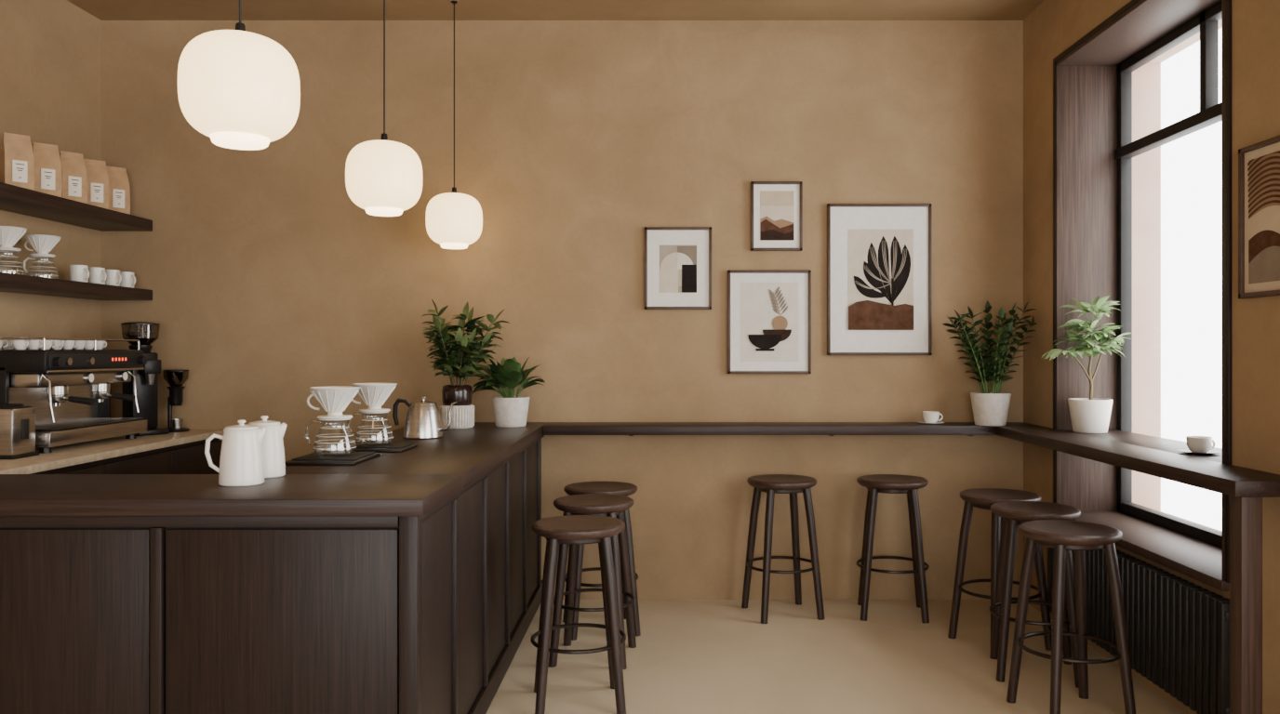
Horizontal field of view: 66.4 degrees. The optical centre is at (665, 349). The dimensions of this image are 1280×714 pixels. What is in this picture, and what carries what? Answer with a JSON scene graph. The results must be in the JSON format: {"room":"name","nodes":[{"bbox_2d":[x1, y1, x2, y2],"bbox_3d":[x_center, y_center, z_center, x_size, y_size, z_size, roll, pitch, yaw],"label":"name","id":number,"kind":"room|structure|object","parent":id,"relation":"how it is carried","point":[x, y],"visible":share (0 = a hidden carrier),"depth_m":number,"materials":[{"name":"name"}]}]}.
{"room":"cafe","nodes":[
{"label":"cafe","id":0,"kind":"room"},
{"bbox_2d":[0,0,101,349],"bbox_3d":[-3.454,-0.235,1.600,0.200,3.442,8.400,0,0,0],"label":"wall","id":1,"kind":"structure","parent":0,"point":[50,50],"depth_m":5.32,"materials":[{"name":"beige paint"}]},
{"bbox_2d":[0,182,152,231],"bbox_3d":[-3.197,-0.736,4.848,0.305,0.065,1.896,0,0,0],"label":"wall shelf","id":2,"kind":"object","parent":1,"relation":"attached to","point":[15,199],"visible":1,"depth_m":5.07,"materials":[{"name":"brown wood"}]},
{"bbox_2d":[0,132,34,190],"bbox_3d":[-3.189,-0.913,4.800,0.098,0.290,0.124,0,0,41],"label":"coffee bag","id":3,"kind":"object","parent":2,"relation":"on","point":[17,166],"visible":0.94,"depth_m":4.77,"materials":[{"name":"paper"}]},
{"bbox_2d":[32,142,61,197],"bbox_3d":[-3.189,-0.913,5.019,0.098,0.290,0.124,0,0,43],"label":"coffee bag","id":4,"kind":"object","parent":2,"relation":"on","point":[46,159],"visible":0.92,"depth_m":5.00,"materials":[{"name":"paper"}]},
{"bbox_2d":[59,150,87,203],"bbox_3d":[-3.189,-0.913,5.240,0.098,0.290,0.124,0,0,39],"label":"coffee bag","id":5,"kind":"object","parent":2,"relation":"on","point":[73,171],"visible":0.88,"depth_m":5.21,"materials":[{"name":"paper"}]},
{"bbox_2d":[83,159,108,209],"bbox_3d":[-3.189,-0.913,5.449,0.098,0.290,0.124,0,0,43],"label":"coffee bag","id":6,"kind":"object","parent":2,"relation":"on","point":[97,174],"visible":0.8,"depth_m":5.43,"materials":[{"name":"paper"}]},
{"bbox_2d":[106,165,130,214],"bbox_3d":[-3.189,-0.913,5.660,0.098,0.290,0.124,0,0,40],"label":"coffee bag","id":7,"kind":"object","parent":2,"relation":"on","point":[119,194],"visible":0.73,"depth_m":5.64,"materials":[{"name":"paper"}]},
{"bbox_2d":[0,272,152,300],"bbox_3d":[-3.197,-0.323,4.848,0.305,0.062,1.896,0,0,0],"label":"wall shelf","id":8,"kind":"object","parent":1,"relation":"attached to","point":[11,283],"visible":1,"depth_m":5.05,"materials":[{"name":"brown wood"}]},
{"bbox_2d":[0,226,26,272],"bbox_3d":[-3.200,-0.474,4.740,0.169,0.236,0.169,0,0,41],"label":"coffee maker","id":9,"kind":"object","parent":8,"relation":"on","point":[9,235],"visible":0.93,"depth_m":4.71,"materials":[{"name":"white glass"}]},
{"bbox_2d":[23,234,61,276],"bbox_3d":[-3.190,-0.468,5.000,0.162,0.225,0.162,0,0,41],"label":"coffee maker","id":10,"kind":"object","parent":8,"relation":"on","point":[43,244],"visible":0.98,"depth_m":4.97,"materials":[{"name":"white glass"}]},
{"bbox_2d":[69,265,89,282],"bbox_3d":[-3.136,-0.403,5.240,0.111,0.098,0.084,0,0,0],"label":"coffee mug","id":11,"kind":"object","parent":8,"relation":"on","point":[77,273],"visible":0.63,"depth_m":5.21,"materials":[{"name":"white ceramic"}]},
{"bbox_2d":[88,266,106,284],"bbox_3d":[-3.136,-0.403,5.400,0.111,0.098,0.084,0,0,0],"label":"coffee mug","id":12,"kind":"object","parent":8,"relation":"on","point":[97,275],"visible":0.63,"depth_m":5.37,"materials":[{"name":"white ceramic"}]},
{"bbox_2d":[105,269,121,286],"bbox_3d":[-3.136,-0.403,5.550,0.111,0.098,0.084,0,0,0],"label":"coffee mug","id":13,"kind":"object","parent":8,"relation":"on","point":[113,277],"visible":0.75,"depth_m":5.52,"materials":[{"name":"white ceramic"}]},
{"bbox_2d":[120,271,135,288],"bbox_3d":[-3.136,-0.403,5.700,0.111,0.098,0.084,0,0,0],"label":"coffee mug","id":14,"kind":"object","parent":8,"relation":"on","point":[128,279],"visible":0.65,"depth_m":5.67,"materials":[{"name":"white ceramic"}]},
{"bbox_2d":[66,0,1044,20],"bbox_3d":[-0.437,-2.056,1.600,6.234,0.200,8.800,0,0,0],"label":"ceiling","id":15,"kind":"structure","parent":0,"point":[101,9],"depth_m":5.60,"materials":[{"name":"paint"}]},
{"bbox_2d":[177,0,300,150],"bbox_3d":[-1.190,-1.264,2.730,0.314,1.385,0.314,0,0,0],"label":"pendant lamp","id":16,"kind":"object","parent":15,"relation":"hanging from","point":[239,88],"visible":1,"depth_m":2.62,"materials":[{"name":"beige glass"}]},
{"bbox_2d":[345,0,422,216],"bbox_3d":[-1.190,-1.264,4.125,0.314,1.385,0.314,0,0,0],"label":"pendant lamp","id":17,"kind":"object","parent":15,"relation":"hanging from","point":[383,177],"visible":1,"depth_m":4.01,"materials":[{"name":"beige glass"}]},
{"bbox_2d":[426,0,482,249],"bbox_3d":[-1.190,-1.264,5.490,0.314,1.385,0.314,0,0,0],"label":"pendant lamp","id":18,"kind":"object","parent":15,"relation":"hanging from","point":[454,220],"visible":1,"depth_m":5.38,"materials":[{"name":"beige glass"}]},
{"bbox_2d":[101,20,1023,599],"bbox_3d":[-0.437,-0.235,5.900,6.234,3.442,0.200,0,0,0],"label":"wall","id":19,"kind":"structure","parent":0,"point":[269,284],"depth_m":5.80,"materials":[{"name":"beige paint"}]},
{"bbox_2d":[644,226,711,309],"bbox_3d":[0.072,-0.481,5.784,0.398,0.486,0.028,0,0,0],"label":"framed picture","id":20,"kind":"object","parent":19,"relation":"attached to","point":[677,260],"visible":1,"depth_m":5.78,"materials":[{"name":"white paper"}]},
{"bbox_2d":[727,270,811,373],"bbox_3d":[0.611,-0.163,5.784,0.492,0.613,0.028,0,0,0],"label":"framed picture","id":21,"kind":"object","parent":19,"relation":"attached to","point":[769,312],"visible":1,"depth_m":5.78,"materials":[{"name":"white paper"}]},
{"bbox_2d":[750,181,802,251],"bbox_3d":[0.655,-0.790,5.784,0.304,0.409,0.028,0,0,0],"label":"framed picture","id":22,"kind":"object","parent":19,"relation":"attached to","point":[776,206],"visible":1,"depth_m":5.78,"materials":[{"name":"white paper"}]},
{"bbox_2d":[542,422,1038,436],"bbox_3d":[0.709,0.464,5.658,2.814,0.065,0.276,0,0,0],"label":"bar ledge","id":23,"kind":"object","parent":19,"relation":"attached to","point":[631,429],"depth_m":5.52,"materials":[{"name":"brown wood"}]},
{"bbox_2d":[917,411,945,425],"bbox_3d":[1.535,0.396,5.660,0.156,0.071,0.156,0,0,-10],"label":"cup","id":24,"kind":"object","parent":23,"relation":"on","point":[931,418],"visible":1,"depth_m":5.62,"materials":[{"name":"white ceramic"}]},
{"bbox_2d":[943,300,1037,426],"bbox_3d":[1.834,0.072,5.544,0.517,0.718,0.393,0,0,0],"label":"plant","id":25,"kind":"object","parent":23,"relation":"on","point":[989,408],"visible":1,"depth_m":5.52,"materials":[{"name":"green plant"}]},
{"bbox_2d":[826,203,931,355],"bbox_3d":[1.262,-0.414,5.784,0.613,0.895,0.028,0,0,0],"label":"framed picture","id":26,"kind":"object","parent":19,"relation":"attached to","point":[879,255],"visible":1,"depth_m":5.78,"materials":[{"name":"white paper"}]},
{"bbox_2d":[485,600,1186,713],"bbox_3d":[-0.437,1.586,1.600,6.234,0.200,8.800,0,0,0],"label":"floor","id":27,"kind":"structure","parent":0,"point":[689,657],"depth_m":4.57,"materials":[{"name":"beige concrete"}]},
{"bbox_2d":[0,429,223,474],"bbox_3d":[-2.980,0.981,4.590,0.740,1.010,2.411,0,0,0],"label":"countertop","id":28,"kind":"structure","parent":27,"relation":"on","point":[172,453],"depth_m":4.88,"materials":[{"name":"wood"}]},
{"bbox_2d":[0,403,39,459],"bbox_3d":[-2.920,0.357,4.310,0.200,0.237,0.180,0,0,0],"label":"box","id":29,"kind":"object","parent":28,"relation":"on","point":[17,420],"visible":1,"depth_m":4.27,"materials":[{"name":"metal"}]},
{"bbox_2d":[0,337,146,453],"bbox_3d":[-3.029,0.211,4.860,0.582,0.530,0.840,0,0,0],"label":"espresso machine","id":30,"kind":"object","parent":28,"relation":"on","point":[69,391],"visible":0.96,"depth_m":4.73,"materials":[{"name":"black metal"}]},
{"bbox_2d":[0,340,106,349],"bbox_3d":[-3.086,-0.028,4.818,0.316,0.056,0.701,0,0,0],"label":"stacked cups","id":31,"kind":"object","parent":30,"relation":"on","point":[4,344],"visible":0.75,"depth_m":4.71,"materials":[{"name":"white ceramic"}]},
{"bbox_2d":[120,321,169,436],"bbox_3d":[-2.942,0.160,5.487,0.228,0.632,0.196,0,0,30],"label":"coffee grinder","id":32,"kind":"object","parent":28,"relation":"on","point":[146,380],"visible":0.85,"depth_m":5.45,"materials":[{"name":"black metal"}]},
{"bbox_2d":[162,369,189,432],"bbox_3d":[-2.860,0.295,5.690,0.156,0.362,0.156,0,0,0],"label":"coffee grinder","id":33,"kind":"object","parent":28,"relation":"on","point":[176,393],"visible":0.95,"depth_m":5.66,"materials":[{"name":"black metal"}]},
{"bbox_2d":[0,422,547,713],"bbox_3d":[-2.025,0.959,4.303,2.650,1.055,2.986,0,0,0],"label":"counter","id":34,"kind":"object","parent":27,"relation":"on","point":[408,581],"depth_m":2.84,"materials":[{"name":"brown wood"}]},
{"bbox_2d":[204,419,266,487],"bbox_3d":[-1.366,0.328,3.122,0.135,0.207,0.154,0,0,32],"label":"coffee pot","id":35,"kind":"object","parent":34,"relation":"on","point":[241,460],"visible":1,"depth_m":3.08,"materials":[{"name":"white ceramic"}]},
{"bbox_2d":[248,415,287,479],"bbox_3d":[-1.374,0.328,3.325,0.154,0.207,0.134,0,0,31],"label":"coffee pot","id":36,"kind":"object","parent":34,"relation":"on","point":[273,444],"visible":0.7,"depth_m":3.28,"materials":[{"name":"white ceramic"}]},
{"bbox_2d":[285,452,380,465],"bbox_3d":[-1.295,0.422,3.800,0.270,0.018,0.330,0,0,0],"label":"tray","id":37,"kind":"object","parent":34,"relation":"on","point":[316,458],"visible":0.93,"depth_m":3.72,"materials":[{"name":"black metal"}]},
{"bbox_2d":[306,386,359,450],"bbox_3d":[-1.295,0.279,3.820,0.190,0.264,0.190,0,0,41],"label":"coffee maker","id":38,"kind":"object","parent":37,"relation":"on","point":[334,400],"visible":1,"depth_m":3.78,"materials":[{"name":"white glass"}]},
{"bbox_2d":[345,442,417,453],"bbox_3d":[-1.225,0.422,4.220,0.240,0.018,0.260,0,0,0],"label":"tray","id":39,"kind":"object","parent":34,"relation":"on","point":[378,447],"visible":0.94,"depth_m":4.14,"materials":[{"name":"black metal"}]},
{"bbox_2d":[351,383,397,439],"bbox_3d":[-1.265,0.279,4.240,0.190,0.264,0.190,0,0,41],"label":"coffee maker","id":40,"kind":"object","parent":39,"relation":"on","point":[374,395],"visible":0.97,"depth_m":4.19,"materials":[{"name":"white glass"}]},
{"bbox_2d":[392,397,457,439],"bbox_3d":[-1.181,0.331,4.775,0.279,0.201,0.190,0,0,37],"label":"gooseneck kettle","id":41,"kind":"object","parent":34,"relation":"on","point":[422,420],"visible":1,"depth_m":4.72,"materials":[{"name":"metal"}]},
{"bbox_2d":[421,297,509,428],"bbox_3d":[-1.130,0.075,5.351,0.516,0.713,0.466,0,0,0],"label":"plant","id":42,"kind":"object","parent":34,"relation":"on","point":[460,359],"visible":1,"depth_m":5.32,"materials":[{"name":"green plant"}]},
{"bbox_2d":[471,357,545,427],"bbox_3d":[-0.896,0.234,5.487,0.404,0.394,0.409,0,0,0],"label":"peace lily","id":43,"kind":"object","parent":34,"relation":"on","point":[510,410],"visible":0.99,"depth_m":5.41,"materials":[{"name":"plant"}]},
{"bbox_2d":[530,515,626,713],"bbox_3d":[-0.367,1.107,4.100,0.399,0.763,0.400,0,0,-8],"label":"bar stool","id":44,"kind":"object","parent":27,"relation":"on","point":[568,529],"visible":1,"depth_m":3.97,"materials":[{"name":"brown wood"}]},
{"bbox_2d":[548,493,636,669],"bbox_3d":[-0.350,1.107,4.730,0.399,0.763,0.400,0,0,6],"label":"bar stool","id":45,"kind":"object","parent":27,"relation":"on","point":[607,505],"visible":0.89,"depth_m":4.63,"materials":[{"name":"brown wood"}]},
{"bbox_2d":[562,481,640,640],"bbox_3d":[-0.347,1.107,5.200,0.399,0.763,0.400,0,0,-12],"label":"bar stool","id":46,"kind":"object","parent":27,"relation":"on","point":[620,488],"visible":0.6,"depth_m":5.07,"materials":[{"name":"brown wood"}]},
{"bbox_2d":[741,474,824,624],"bbox_3d":[0.653,1.107,5.500,0.399,0.763,0.400,0,0,-14],"label":"bar stool","id":47,"kind":"object","parent":27,"relation":"on","point":[771,485],"visible":1,"depth_m":5.39,"materials":[{"name":"brown wood"}]},
{"bbox_2d":[855,474,929,624],"bbox_3d":[1.274,1.107,5.500,0.399,0.763,0.400,0,0,9],"label":"bar stool","id":48,"kind":"object","parent":27,"relation":"on","point":[875,484],"visible":1,"depth_m":5.37,"materials":[{"name":"brown wood"}]},
{"bbox_2d":[947,488,1051,651],"bbox_3d":[1.685,1.107,4.930,0.399,0.763,0.400,0,0,-20],"label":"bar stool","id":49,"kind":"object","parent":27,"relation":"on","point":[984,499],"visible":0.68,"depth_m":4.84,"materials":[{"name":"brown wood"}]},
{"bbox_2d":[989,501,1080,688],"bbox_3d":[1.700,1.107,4.500,0.399,0.763,0.400,0,0,14],"label":"bar stool","id":50,"kind":"object","parent":27,"relation":"on","point":[1013,513],"visible":0.73,"depth_m":4.39,"materials":[{"name":"brown wood"}]},
{"bbox_2d":[1006,520,1135,713],"bbox_3d":[1.645,1.107,3.980,0.399,0.763,0.400,0,0,-9],"label":"bar stool","id":51,"kind":"object","parent":27,"relation":"on","point":[1078,537],"visible":1,"depth_m":3.87,"materials":[{"name":"brown wood"}]},
{"bbox_2d":[996,426,1279,713],"bbox_3d":[2.146,0.959,4.359,0.561,1.055,2.318,0,0,0],"label":"bar","id":52,"kind":"object","parent":27,"relation":"on","point":[1157,457],"visible":0.94,"depth_m":3.27,"materials":[{"name":"brown wood"}]},
{"bbox_2d":[1042,295,1131,433],"bbox_3d":[2.189,0.071,5.101,0.435,0.720,0.301,0,0,0],"label":"plant","id":53,"kind":"object","parent":52,"relation":"on","point":[1090,415],"visible":1,"depth_m":5.05,"materials":[{"name":"green plant"}]},
{"bbox_2d":[1177,436,1221,454],"bbox_3d":[2.200,0.396,4.030,0.156,0.071,0.156,0,0,-10],"label":"cup","id":54,"kind":"object","parent":52,"relation":"on","point":[1196,445],"visible":1,"depth_m":4.00,"materials":[{"name":"white ceramic"}]},
{"bbox_2d":[1047,547,1229,713],"bbox_3d":[2.073,1.206,4.390,0.086,0.560,1.660,0,0,0],"label":"radiator","id":55,"kind":"object","parent":27,"relation":"on","point":[1178,630],"visible":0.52,"depth_m":3.96,"materials":[{"name":"black metal"}]},
{"bbox_2d":[1023,0,1279,713],"bbox_3d":[2.400,-0.235,1.600,0.560,3.442,8.400,0,0,0],"label":"wall","id":56,"kind":"structure","parent":0,"point":[1053,26],"depth_m":5.29,"materials":[{"name":"beige paint"}]},
{"bbox_2d":[1053,0,1231,591],"bbox_3d":[2.275,-0.336,4.487,0.370,2.493,1.661,0,0,0],"label":"lining","id":57,"kind":"object","parent":56,"relation":"attached to","point":[1085,74],"visible":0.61,"depth_m":5.27,"materials":[{"name":"brown wood"}]},
{"bbox_2d":[1114,0,1221,547],"bbox_3d":[2.454,-0.331,4.487,0.072,2.403,1.561,0,0,0],"label":"frame","id":58,"kind":"object","parent":57,"relation":"attached to","point":[1206,22],"visible":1,"depth_m":5.13,"materials":[{"name":"black metal"}]},
{"bbox_2d":[1238,134,1279,298],"bbox_3d":[2.104,-0.459,3.350,0.028,0.545,0.440,0,0,0],"label":"framed picture","id":59,"kind":"object","parent":56,"relation":"attached to","point":[1259,164],"visible":1,"depth_m":3.46,"materials":[{"name":"beige paper"}]}
]}

